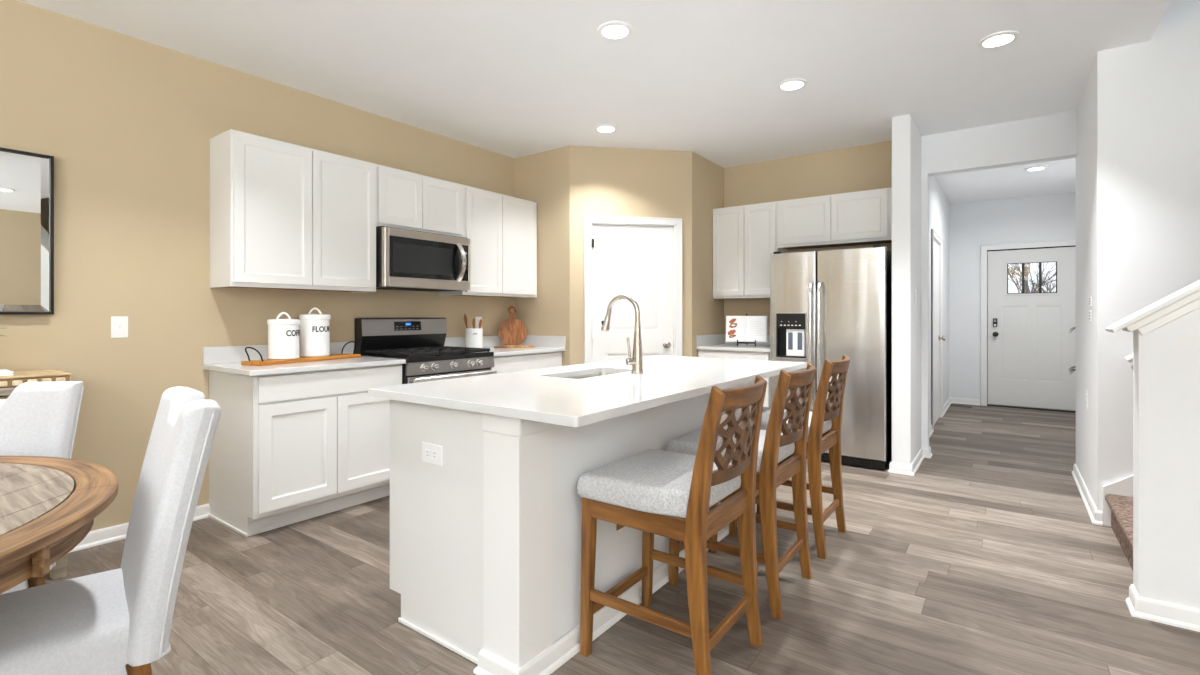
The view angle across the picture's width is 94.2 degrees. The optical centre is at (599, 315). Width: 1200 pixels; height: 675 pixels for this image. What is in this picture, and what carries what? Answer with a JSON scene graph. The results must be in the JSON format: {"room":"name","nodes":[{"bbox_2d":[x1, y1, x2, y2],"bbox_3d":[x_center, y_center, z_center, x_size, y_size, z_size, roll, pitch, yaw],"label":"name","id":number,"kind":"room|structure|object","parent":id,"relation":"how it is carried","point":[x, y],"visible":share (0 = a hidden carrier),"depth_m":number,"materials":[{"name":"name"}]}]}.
{"room":"kitchen","nodes":[
{"label":"kitchen","id":0,"kind":"room"},
{"bbox_2d":[0,0,513,530],"bbox_3d":[-3.208,-0.159,2.274,0.120,2.732,8.134,0,0,36],"label":"wall","id":1,"kind":"structure","parent":0,"point":[128,124],"depth_m":3.08,"materials":[{"name":"beige paint"}]},
{"bbox_2d":[0,147,53,314],"bbox_3d":[-3.069,-0.397,2.326,0.041,0.788,1.140,0,0,36],"label":"wall mirror","id":2,"kind":"object","parent":1,"relation":"attached to","point":[26,178],"visible":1,"depth_m":2.70,"materials":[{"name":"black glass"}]},
{"bbox_2d":[111,316,127,337],"bbox_3d":[-2.589,0.065,3.006,0.016,0.116,0.072,0,0,36],"label":"light switch","id":3,"kind":"object","parent":1,"relation":"attached to","point":[119,324],"visible":1,"depth_m":3.01,"materials":[{"name":"white plastic"}]},
{"bbox_2d":[69,503,209,552],"bbox_3d":[-3.906,1.169,1.195,0.024,0.076,5.326,0,0,36],"label":"baseboard","id":4,"kind":"structure","parent":1,"relation":"attached to","point":[117,532],"depth_m":2.97,"materials":[{"name":"white paint"}]},
{"bbox_2d":[203,341,353,363],"bbox_3d":[-2.082,0.241,3.697,0.019,0.102,0.945,0,0,36],"label":"backsplash","id":5,"kind":"structure","parent":1,"relation":"attached to","point":[222,354],"depth_m":3.47,"materials":[{"name":"white stone"}]},
{"bbox_2d":[210,129,375,292],"bbox_3d":[-1.950,-0.613,3.624,0.319,0.895,0.906,0,0,36],"label":"upper cabinet","id":6,"kind":"object","parent":1,"relation":"attached to","point":[284,215],"visible":1,"depth_m":3.42,"materials":[{"name":"white paint"}]},
{"bbox_2d":[376,164,462,236],"bbox_3d":[-1.456,-0.842,4.301,0.319,0.436,0.768,0,0,36],"label":"upper cabinet","id":7,"kind":"object","parent":1,"relation":"attached to","point":[404,199],"visible":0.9,"depth_m":4.17,"materials":[{"name":"white paint"}]},
{"bbox_2d":[376,226,469,291],"bbox_3d":[-1.392,-0.408,4.255,0.475,0.428,0.761,0,0,36],"label":"microwave","id":8,"kind":"object","parent":7,"relation":"attached to","point":[408,260],"visible":0.94,"depth_m":4.09,"materials":[{"name":"silver metal"}]},
{"bbox_2d":[475,317,481,327],"bbox_3d":[-1.099,0.072,5.054,0.009,0.116,0.072,0,0,36],"label":"wall outlet","id":9,"kind":"object","parent":1,"relation":"attached to","point":[477,319],"visible":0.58,"depth_m":5.04,"materials":[{"name":"white plastic"}]},
{"bbox_2d":[439,185,536,297],"bbox_3d":[-0.968,-0.613,4.970,0.319,0.895,0.886,0,0,36],"label":"upper cabinet","id":10,"kind":"object","parent":1,"relation":"attached to","point":[501,229],"visible":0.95,"depth_m":4.83,"materials":[{"name":"white paint"}]},
{"bbox_2d":[444,335,565,347],"bbox_3d":[-0.835,0.241,4.874,0.647,0.102,0.895,0,0,36],"label":"backsplash","id":11,"kind":"structure","parent":1,"relation":"attached to","point":[537,340],"depth_m":5.13,"materials":[{"name":"white stone"}]},
{"bbox_2d":[514,146,569,365],"bbox_3d":[-0.520,-0.159,5.267,0.694,2.732,0.110,0,0,36],"label":"wall","id":12,"kind":"structure","parent":0,"point":[543,178],"depth_m":5.17,"materials":[{"name":"beige paint"}]},
{"bbox_2d":[18,0,1170,203],"bbox_3d":[1.548,-1.665,1.990,8.200,0.280,13.340,0,0,36],"label":"ceiling","id":13,"kind":"structure","parent":0,"point":[514,79],"depth_m":3.34,"materials":[{"name":"paint"}]},
{"bbox_2d":[594,124,617,132],"bbox_3d":[0.049,-1.519,4.542,0.192,0.012,0.192,0,0,36],"label":"recessed light","id":14,"kind":"object","parent":13,"relation":"in","point":[604,128],"visible":1,"depth_m":4.53,"materials":[{"name":"white plastic"}]},
{"bbox_2d":[597,21,632,39],"bbox_3d":[0.081,-1.519,2.981,0.192,0.012,0.192,0,0,36],"label":"recessed light","id":15,"kind":"object","parent":13,"relation":"in","point":[610,30],"visible":1,"depth_m":2.97,"materials":[{"name":"white plastic"}]},
{"bbox_2d":[777,78,807,90],"bbox_3d":[1.267,-1.519,3.677,0.192,0.012,0.192,0,0,36],"label":"recessed light","id":16,"kind":"object","parent":13,"relation":"in","point":[791,84],"visible":1,"depth_m":3.66,"materials":[{"name":"white plastic"}]},
{"bbox_2d":[977,30,1019,48],"bbox_3d":[2.198,-1.519,3.078,0.192,0.012,0.192,0,0,36],"label":"recessed light","id":17,"kind":"object","parent":13,"relation":"in","point":[1001,38],"visible":1,"depth_m":3.07,"materials":[{"name":"white plastic"}]},
{"bbox_2d":[1024,166,1047,170],"bbox_3d":[4.518,-1.519,5.776,0.192,0.012,0.192,0,0,36],"label":"recessed light","id":18,"kind":"object","parent":13,"relation":"in","point":[1034,168],"visible":1,"depth_m":5.76,"materials":[{"name":"white plastic"}]},
{"bbox_2d":[44,403,1199,674],"bbox_3d":[1.548,1.267,1.990,8.200,0.120,13.340,0,0,36],"label":"floor","id":19,"kind":"structure","parent":0,"point":[990,558],"depth_m":2.40,"materials":[{"name":"wood"}]},
{"bbox_2d":[0,387,66,579],"bbox_3d":[-2.960,0.761,2.172,0.350,0.890,1.260,0,0,36],"label":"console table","id":20,"kind":"object","parent":19,"relation":"on","point":[59,570],"visible":0.15,"depth_m":2.55,"materials":[{"name":"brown wood"}]},
{"bbox_2d":[0,369,70,387],"bbox_3d":[-2.775,0.292,2.433,0.344,0.048,0.631,0,0,36],"label":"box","id":21,"kind":"object","parent":20,"relation":"on","point":[46,375],"visible":0.85,"depth_m":2.52,"materials":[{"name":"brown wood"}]},
{"bbox_2d":[0,369,12,375],"bbox_3d":[-2.755,0.260,2.454,0.200,0.016,0.218,0,0,36],"label":"book","id":22,"kind":"object","parent":21,"relation":"on","point":[3,372],"visible":1,"depth_m":2.47,"materials":[{"name":"paper"}]},
{"bbox_2d":[0,381,83,594],"bbox_3d":[-2.080,0.723,1.692,0.572,0.972,0.597,0,0,-14],"label":"dining chair","id":23,"kind":"object","parent":19,"relation":"on","point":[37,418],"visible":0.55,"depth_m":1.92,"materials":[{"name":"fabric"}]},
{"bbox_2d":[0,456,117,593],"bbox_3d":[-1.888,0.826,1.012,1.533,0.760,1.533,0,0,36],"label":"round dining table","id":24,"kind":"object","parent":19,"relation":"on","point":[49,505],"visible":1,"depth_m":1.31,"materials":[{"name":"brown wood"}]},
{"bbox_2d":[0,386,221,674],"bbox_3d":[-1.393,0.723,1.480,0.597,0.972,0.572,0,0,-43],"label":"dining chair","id":25,"kind":"object","parent":19,"relation":"on","point":[117,621],"visible":1,"depth_m":1.41,"materials":[{"name":"fabric"}]},
{"bbox_2d":[208,364,401,536],"bbox_3d":[-1.830,0.765,3.527,0.627,0.882,0.921,0,0,36],"label":"base cabinet","id":26,"kind":"object","parent":19,"relation":"on","point":[287,448],"visible":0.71,"depth_m":3.22,"materials":[{"name":"white paint"}]},
{"bbox_2d":[203,341,405,375],"bbox_3d":[-1.829,0.256,3.512,0.647,0.132,0.945,0,0,36],"label":"countertop","id":27,"kind":"structure","parent":26,"relation":"on","point":[227,359],"depth_m":3.38,"materials":[{"name":"white stone"}]},
{"bbox_2d":[241,341,359,365],"bbox_3d":[-1.890,0.237,3.582,0.170,0.109,0.770,0,0,22],"label":"serving tray","id":28,"kind":"object","parent":27,"relation":"on","point":[262,362],"visible":0.98,"depth_m":3.43,"materials":[{"name":"brown wood"}]},
{"bbox_2d":[267,312,299,359],"bbox_3d":[-1.954,0.125,3.446,0.180,0.289,0.180,0,0,36],"label":"canister","id":29,"kind":"object","parent":28,"relation":"on","point":[283,334],"visible":1,"depth_m":3.38,"materials":[{"name":"white ceramic"}]},
{"bbox_2d":[299,308,330,356],"bbox_3d":[-1.872,0.110,3.663,0.186,0.319,0.186,0,0,36],"label":"canister","id":30,"kind":"object","parent":28,"relation":"on","point":[314,328],"visible":0.98,"depth_m":3.59,"materials":[{"name":"white ceramic"}]},
{"bbox_2d":[355,318,496,383],"bbox_3d":[-1.289,0.613,4.177,0.714,1.186,0.760,0,0,36],"label":"gas range","id":31,"kind":"object","parent":19,"relation":"on","point":[419,341],"visible":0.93,"depth_m":4.11,"materials":[{"name":"silver metal"}]},
{"bbox_2d":[361,352,493,362],"bbox_3d":[-1.274,0.300,4.166,0.574,0.035,0.760,0,0,36],"label":"cooktop","id":32,"kind":"object","parent":31,"relation":"in","point":[433,357],"depth_m":3.95,"materials":[{"name":"black ceramic"}]},
{"bbox_2d":[491,351,561,372],"bbox_3d":[-0.843,0.765,4.880,0.627,0.882,0.894,0,0,36],"label":"base cabinet","id":33,"kind":"object","parent":19,"relation":"on","point":[509,363],"visible":0.05,"depth_m":4.67,"materials":[{"name":"white paint"}]},
{"bbox_2d":[444,335,565,355],"bbox_3d":[-0.835,0.256,4.874,0.647,0.132,0.895,0,0,36],"label":"countertop","id":34,"kind":"structure","parent":33,"relation":"on","point":[542,344],"depth_m":5.04,"materials":[{"name":"white stone"}]},
{"bbox_2d":[465,328,482,347],"bbox_3d":[-1.092,0.203,4.835,0.146,0.178,0.146,0,0,36],"label":"utensil crock","id":35,"kind":"object","parent":34,"relation":"on","point":[473,337],"visible":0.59,"depth_m":4.78,"materials":[{"name":"white ceramic"}]},
{"bbox_2d":[464,314,466,327],"bbox_3d":[-1.149,0.136,4.812,0.059,0.289,0.020,0,0,-24],"label":"wooden spoon","id":36,"kind":"object","parent":35,"relation":"in","point":[465,317],"visible":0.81,"depth_m":4.80,"materials":[{"name":"brown wood"}]},
{"bbox_2d":[498,306,526,344],"bbox_3d":[-0.819,0.103,5.211,0.266,0.378,0.076,0,0,-16],"label":"round cutting board","id":37,"kind":"object","parent":34,"relation":"on","point":[512,331],"visible":0.92,"depth_m":5.20,"materials":[{"name":"brown wood"}]},
{"bbox_2d":[494,345,534,347],"bbox_3d":[-0.780,0.283,5.031,0.365,0.016,0.130,0,0,-32],"label":"paddle board","id":38,"kind":"object","parent":34,"relation":"on","point":[506,346],"visible":1,"depth_m":4.99,"materials":[{"name":"brown wood"}]},
{"bbox_2d":[390,377,756,674],"bbox_3d":[0.084,0.764,2.882,0.786,0.882,2.224,0,0,36],"label":"kitchen island","id":39,"kind":"object","parent":19,"relation":"on","point":[485,543],"visible":0.52,"depth_m":1.99,"materials":[{"name":"white paint"}]},
{"bbox_2d":[422,442,442,465],"bbox_3d":[-0.626,0.517,2.075,0.118,0.074,0.009,0,0,36],"label":"island outlet","id":40,"kind":"object","parent":39,"relation":"attached to","point":[431,453],"visible":1,"depth_m":2.07,"materials":[{"name":"white plastic"}]},
{"bbox_2d":[425,449,430,457],"bbox_3d":[-0.644,0.517,2.085,0.032,0.028,0.002,0,0,36],"label":"socket","id":41,"kind":"object","parent":40,"relation":"attached to","point":[427,451],"depth_m":2.08,"materials":[{"name":"white plastic"}]},
{"bbox_2d":[432,451,437,458],"bbox_3d":[-0.612,0.517,2.061,0.032,0.028,0.002,0,0,36],"label":"socket","id":42,"kind":"object","parent":40,"relation":"attached to","point":[434,453],"depth_m":2.06,"materials":[{"name":"white plastic"}]},
{"bbox_2d":[368,355,806,426],"bbox_3d":[0.177,0.307,2.845,1.070,0.030,2.297,0,0,36],"label":"island countertop","id":43,"kind":"structure","parent":39,"relation":"on","point":[545,395],"depth_m":2.26,"materials":[{"name":"white stone"}]},
{"bbox_2d":[567,373,615,378],"bbox_3d":[-0.044,0.428,2.848,0.270,0.211,0.555,0,0,36],"label":"sink","id":44,"kind":"object","parent":43,"relation":"in","point":[594,374],"visible":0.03,"depth_m":3.05,"materials":[{"name":"metal"}]},
{"bbox_2d":[601,294,643,373],"bbox_3d":[0.110,0.093,2.862,0.238,0.399,0.093,0,0,36],"label":"faucet","id":45,"kind":"object","parent":43,"relation":"on","point":[636,361],"visible":1,"depth_m":2.81,"materials":[{"name":"silver metal"}]},
{"bbox_2d":[577,375,767,674],"bbox_3d":[0.285,0.713,2.002,0.560,0.988,0.492,0,0,36],"label":"counter stool","id":46,"kind":"object","parent":19,"relation":"on","point":[668,494],"visible":1,"depth_m":1.88,"materials":[{"name":"brown wood"}]},
{"bbox_2d":[577,449,740,517],"bbox_3d":[0.238,0.595,2.036,0.434,0.092,0.492,0,0,36],"label":"seat cushion","id":47,"kind":"object","parent":46,"relation":"on","point":[654,483],"depth_m":1.90,"materials":[{"name":"white fabric"}]},
{"bbox_2d":[698,349,769,406],"bbox_3d":[1.385,0.765,5.321,0.701,0.882,0.627,0,0,36],"label":"base cabinet","id":48,"kind":"object","parent":19,"relation":"on","point":[749,355],"visible":0.09,"depth_m":5.01,"materials":[{"name":"white paint"}]},
{"bbox_2d":[696,334,769,351],"bbox_3d":[1.382,0.256,5.311,0.708,0.132,0.647,0,0,36],"label":"countertop","id":49,"kind":"structure","parent":48,"relation":"on","point":[712,341],"depth_m":5.31,"materials":[{"name":"white stone"}]},
{"bbox_2d":[737,314,755,346],"bbox_3d":[1.388,0.138,5.275,0.171,0.303,0.246,0,0,16],"label":"easel","id":50,"kind":"object","parent":49,"relation":"on","point":[746,343],"visible":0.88,"depth_m":5.18,"materials":[{"name":"black metal"}]},
{"bbox_2d":[726,316,767,342],"bbox_3d":[1.372,0.130,5.220,0.376,0.247,0.094,0,0,16],"label":"open cookbook","id":51,"kind":"object","parent":50,"relation":"on","point":[740,328],"visible":1,"depth_m":5.21,"materials":[{"name":"white paper"}]},
{"bbox_2d":[728,330,735,334],"bbox_3d":[1.236,0.160,5.236,0.079,0.058,0.014,0,0,16],"label":"food picture","id":52,"kind":"object","parent":51,"relation":"on","point":[730,332],"depth_m":5.23},
{"bbox_2d":[667,363,816,619],"bbox_3d":[0.665,0.713,2.523,0.560,0.988,0.492,0,0,36],"label":"counter stool","id":53,"kind":"object","parent":19,"relation":"on","point":[787,449],"visible":0.61,"depth_m":2.34,"materials":[{"name":"brown wood"}]},
{"bbox_2d":[667,425,794,471],"bbox_3d":[0.618,0.595,2.557,0.434,0.092,0.492,0,0,36],"label":"seat cushion","id":54,"kind":"object","parent":53,"relation":"on","point":[687,444],"depth_m":2.45,"materials":[{"name":"white fabric"}]},
{"bbox_2d":[729,355,849,558],"bbox_3d":[1.063,0.713,3.068,0.560,0.988,0.492,0,0,36],"label":"counter stool","id":55,"kind":"object","parent":19,"relation":"on","point":[825,420],"visible":0.56,"depth_m":2.86,"materials":[{"name":"brown wood"}]},
{"bbox_2d":[738,407,831,441],"bbox_3d":[1.016,0.595,3.102,0.434,0.092,0.492,0,0,36],"label":"seat cushion","id":56,"kind":"object","parent":55,"relation":"on","point":[827,425],"depth_m":2.95,"materials":[{"name":"white fabric"}]},
{"bbox_2d":[770,245,891,469],"bbox_3d":[1.995,0.332,4.769,0.898,1.748,0.743,0,0,36],"label":"refrigerator","id":57,"kind":"object","parent":19,"relation":"on","point":[830,305],"visible":0.84,"depth_m":4.43,"materials":[{"name":"silver metal"}]},
{"bbox_2d":[950,405,972,407],"bbox_3d":[4.782,1.203,7.380,0.260,0.006,0.110,0,0,36],"label":"floor vent","id":58,"kind":"object","parent":19,"relation":"in","point":[950,405],"visible":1,"depth_m":7.34,"materials":[{"name":"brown metal"}]},
{"bbox_2d":[1103,475,1132,569],"bbox_3d":[4.019,-0.187,1.715,3.580,2.786,1.095,0,0,36],"label":"carpeted stairs","id":59,"kind":"structure","parent":19,"relation":"on","point":[1118,495],"depth_m":3.02,"materials":[{"name":"brown carpet"}]},
{"bbox_2d":[570,146,691,364],"bbox_3d":[0.284,-0.159,5.161,1.144,2.732,0.110,0,0,-9],"label":"wall","id":60,"kind":"structure","parent":0,"point":[615,182],"depth_m":5.10,"materials":[{"name":"beige paint"}]},
{"bbox_2d":[592,225,673,362],"bbox_3d":[0.306,0.190,5.105,0.776,2.018,0.102,0,0,-9],"label":"door","id":61,"kind":"structure","parent":60,"relation":"in","point":[637,262],"depth_m":5.12,"materials":[{"name":"white paint"}]},
{"bbox_2d":[584,216,681,362],"bbox_3d":[0.301,0.156,5.153,0.913,2.102,0.132,0,0,-9],"label":"trim","id":62,"kind":"structure","parent":60,"relation":"attached to","point":[589,221],"depth_m":5.09,"materials":[{"name":"white paint"}]},
{"bbox_2d":[692,152,723,356],"bbox_3d":[1.063,-0.159,5.569,0.110,2.732,0.846,0,0,36],"label":"wall","id":63,"kind":"structure","parent":0,"point":[707,176],"depth_m":5.41,"materials":[{"name":"beige paint"}]},
{"bbox_2d":[724,111,1076,448],"bbox_3d":[2.456,-0.159,5.016,2.793,2.732,0.141,0,0,36],"label":"wall","id":64,"kind":"structure","parent":0,"point":[1050,137],"depth_m":4.76,"materials":[{"name":"white paint"}]},
{"bbox_2d":[696,334,769,345],"bbox_3d":[1.382,0.241,5.311,0.708,0.102,0.647,0,0,36],"label":"backsplash","id":65,"kind":"structure","parent":64,"relation":"attached to","point":[712,339],"depth_m":5.50,"materials":[{"name":"white stone"}]},
{"bbox_2d":[713,201,786,298],"bbox_3d":[1.463,-0.613,5.475,0.646,0.895,0.286,0,0,36],"label":"upper cabinet","id":66,"kind":"object","parent":64,"relation":"attached to","point":[745,237],"visible":0.87,"depth_m":5.36,"materials":[{"name":"white paint"}]},
{"bbox_2d":[778,187,891,250],"bbox_3d":[2.130,-0.843,4.988,1.003,0.435,0.286,0,0,36],"label":"upper cabinet","id":67,"kind":"object","parent":64,"relation":"attached to","point":[859,217],"visible":0.91,"depth_m":4.88,"materials":[{"name":"white paint"}]},
{"bbox_2d":[892,114,920,464],"bbox_3d":[2.527,-0.159,4.570,0.130,2.732,0.778,0,0,36],"label":"wall","id":68,"kind":"structure","parent":0,"point":[906,138],"depth_m":4.27,"materials":[{"name":"white paint"}]},
{"bbox_2d":[888,446,931,475],"bbox_3d":[2.581,1.169,4.498,0.832,0.076,0.173,0,0,-41],"label":"baseboard","id":69,"kind":"structure","parent":68,"relation":"attached to","point":[899,468],"depth_m":4.28,"materials":[{"name":"white paint"}]},
{"bbox_2d":[929,176,949,425],"bbox_3d":[3.743,-0.159,6.312,0.120,2.732,3.470,0,0,36],"label":"wall","id":70,"kind":"structure","parent":0,"point":[939,207],"depth_m":6.95,"materials":[{"name":"white paint"}]},
{"bbox_2d":[931,229,941,430],"bbox_3d":[3.701,0.156,6.237,0.142,2.102,1.004,0,0,36],"label":"trim","id":71,"kind":"structure","parent":70,"relation":"attached to","point":[935,237],"depth_m":5.80,"materials":[{"name":"white paint"}]},
{"bbox_2d":[934,241,944,423],"bbox_3d":[3.748,0.191,6.198,0.102,2.015,0.864,0,0,36],"label":"door","id":72,"kind":"structure","parent":70,"relation":"in","point":[937,337],"depth_m":6.32,"materials":[{"name":"white paint"}]},
{"bbox_2d":[929,397,979,437],"bbox_3d":[3.932,1.169,6.173,0.350,0.076,3.470,0,0,36],"label":"baseboard","id":73,"kind":"structure","parent":70,"relation":"attached to","point":[950,400],"depth_m":7.50,"materials":[{"name":"white paint"}]},
{"bbox_2d":[950,192,1075,404],"bbox_3d":[5.467,-0.159,7.288,1.755,2.732,0.140,0,0,36],"label":"wall","id":74,"kind":"structure","parent":0,"point":[1052,217],"depth_m":7.50,"materials":[{"name":"white paint"}]},
{"bbox_2d":[981,240,1075,405],"bbox_3d":[5.525,0.137,7.145,1.068,2.140,0.022,0,0,36],"label":"trim","id":75,"kind":"structure","parent":74,"relation":"attached to","point":[984,248],"depth_m":7.42,"materials":[{"name":"white paint"}]},
{"bbox_2d":[987,245,1075,412],"bbox_3d":[5.556,0.169,7.188,0.928,2.074,0.157,0,0,36],"label":"door","id":76,"kind":"structure","parent":74,"relation":"in","point":[1031,346],"depth_m":7.17,"materials":[{"name":"grey paint"}]},
{"bbox_2d":[1076,46,1125,521],"bbox_3d":[3.484,-0.159,3.569,0.574,2.732,1.267,0,0,36],"label":"wall","id":77,"kind":"structure","parent":0,"point":[1101,112],"depth_m":3.22,"materials":[{"name":"white paint"}]},
{"bbox_2d":[1086,390,1087,408],"bbox_3d":[3.150,0.547,3.606,0.009,0.120,0.072,0,0,36],"label":"hall outlet","id":78,"kind":"object","parent":77,"relation":"attached to","point":[1086,390],"visible":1,"depth_m":3.60,"materials":[{"name":"white plastic"}]},
{"bbox_2d":[1072,463,1102,525],"bbox_3d":[3.244,1.169,3.729,0.044,0.076,1.291,0,0,36],"label":"baseboard","id":79,"kind":"structure","parent":77,"relation":"attached to","point":[1095,516],"depth_m":3.52,"materials":[{"name":"white paint"}]},
{"bbox_2d":[1089,310,1091,321],"bbox_3d":[3.051,0.005,3.469,0.007,0.070,0.085,0,0,36],"label":"light switch","id":80,"kind":"object","parent":77,"relation":"attached to","point":[1090,311],"visible":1,"depth_m":3.44,"materials":[{"name":"white plastic"}]},
{"bbox_2d":[1126,0,1199,476],"bbox_3d":[4.418,-1.393,2.177,3.484,5.200,0.120,0,0,36],"label":"wall","id":81,"kind":"structure","parent":0,"point":[1163,71],"depth_m":3.07,"materials":[{"name":"white paint"}]},
{"bbox_2d":[1125,354,1132,369],"bbox_3d":[3.840,-0.509,2.479,2.216,1.648,0.073,0,0,36],"label":"stair handrail","id":82,"kind":"object","parent":81,"relation":"attached to","point":[1129,358],"visible":0.12,"depth_m":3.10,"materials":[{"name":"white paint"}]},
{"bbox_2d":[1133,308,1199,608],"bbox_3d":[3.654,-0.159,1.227,3.600,2.732,0.120,0,0,36],"label":"wall","id":83,"kind":"structure","parent":0,"point":[1166,360],"depth_m":2.19,"materials":[{"name":"white paint"}]},
{"bbox_2d":[1105,280,1199,335],"bbox_3d":[3.081,-0.739,1.645,2.354,1.641,0.184,0,0,36],"label":"trim","id":84,"kind":"structure","parent":83,"relation":"attached to","point":[1185,300],"depth_m":2.19,"materials":[{"name":"white paint"}]},
{"bbox_2d":[1125,584,1199,631],"bbox_3d":[3.637,1.168,1.225,3.624,0.078,0.144,0,0,36],"label":"baseboard","id":85,"kind":"structure","parent":83,"relation":"attached to","point":[1185,617],"depth_m":2.19,"materials":[{"name":"white paint"}]},
{"label":"outside","id":86,"kind":"structure","parent":0,"visible":0},
{"bbox_3d":[12.811,1.407,15.646,22.000,0.100,21.700,0,0,36],"label":"ground","id":87,"kind":"structure","parent":86,"visible":0},
{"bbox_2d":[1008,263,1055,292],"bbox_3d":[8.152,-0.488,10.883,1.313,3.696,2.246,0,0,16],"label":"bare tree","id":88,"kind":"object","parent":87,"relation":"on","point":[1026,265],"visible":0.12,"depth_m":10.86,"materials":[{"name":"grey plant"}]},
{"bbox_2d":[1012,269,1055,292],"bbox_3d":[15.096,-0.137,18.959,1.821,2.992,2.696,0,0,14],"label":"bare tree","id":89,"kind":"object","parent":87,"relation":"on","point":[1051,279],"visible":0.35,"depth_m":19.13,"materials":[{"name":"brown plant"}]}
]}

